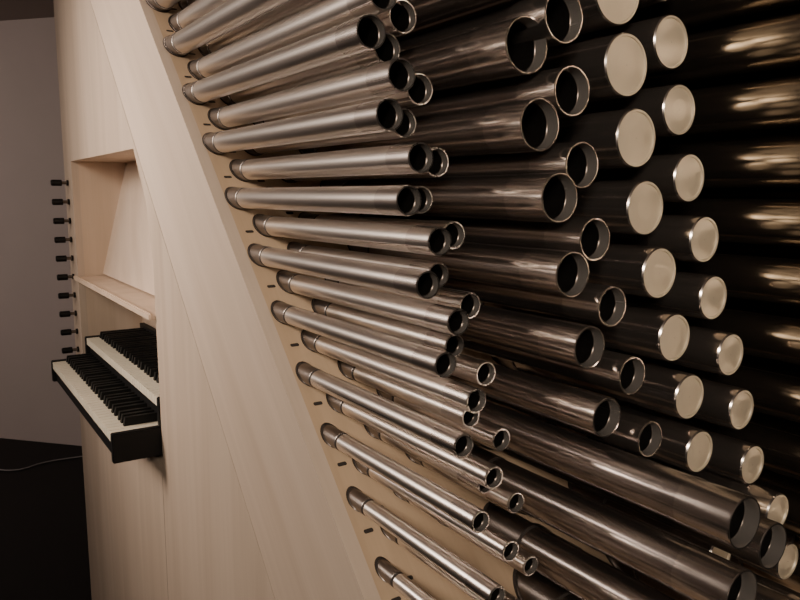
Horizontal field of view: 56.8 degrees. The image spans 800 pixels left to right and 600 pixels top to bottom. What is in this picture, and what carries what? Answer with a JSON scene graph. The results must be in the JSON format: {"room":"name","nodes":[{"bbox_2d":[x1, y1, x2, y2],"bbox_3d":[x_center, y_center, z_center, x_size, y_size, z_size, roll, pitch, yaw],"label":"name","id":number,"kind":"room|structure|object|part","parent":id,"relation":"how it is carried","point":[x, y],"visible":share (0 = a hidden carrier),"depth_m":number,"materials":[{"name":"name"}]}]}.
{"room":"pipe organ room","nodes":[
{"label":"pipe organ room","id":0,"kind":"room"},
{"bbox_2d":[0,0,53,20],"bbox_3d":[-2.141,-1.330,2.138,4.720,0.100,11.600,-5,10,-33],"label":"ceiling","id":1,"kind":"structure","parent":0,"point":[9,9],"depth_m":3.91,"materials":[{"name":"paint"}]},
{"bbox_2d":[0,17,81,445],"bbox_3d":[-3.704,-0.417,4.769,6.692,2.460,0.100,2,8,14],"label":"wall","id":2,"kind":"structure","parent":0,"point":[33,406],"depth_m":4.32,"materials":[{"name":"paint"}]},
{"bbox_2d":[0,438,91,599],"bbox_3d":[-2.141,1.204,2.504,4.720,0.100,11.600,-5,10,-33],"label":"floor","id":3,"kind":"structure","parent":0,"point":[44,552],"depth_m":3.38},
{"bbox_2d":[0,456,82,470],"bbox_3d":[-2.347,0.916,4.113,1.188,0.008,0.217,-1,8,-5],"label":"power cable","id":4,"kind":"object","parent":3,"relation":"on","point":[77,456],"visible":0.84,"depth_m":4.13,"materials":[{"name":"black rubber"}]},
{"bbox_2d":[50,0,799,599],"bbox_3d":[0.021,0.041,1.801,1.339,2.403,2.402,-5,10,-33],"label":"pipe organ","id":5,"kind":"object","parent":3,"relation":"on","point":[372,299],"visible":1,"depth_m":1.04,"materials":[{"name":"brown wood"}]},
{"bbox_3d":[-0.503,0.071,1.592,0.021,2.403,2.186,-5,10,-33],"label":"case panel","id":6,"kind":"part","parent":5,"relation":"part of","materials":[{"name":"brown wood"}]}
]}

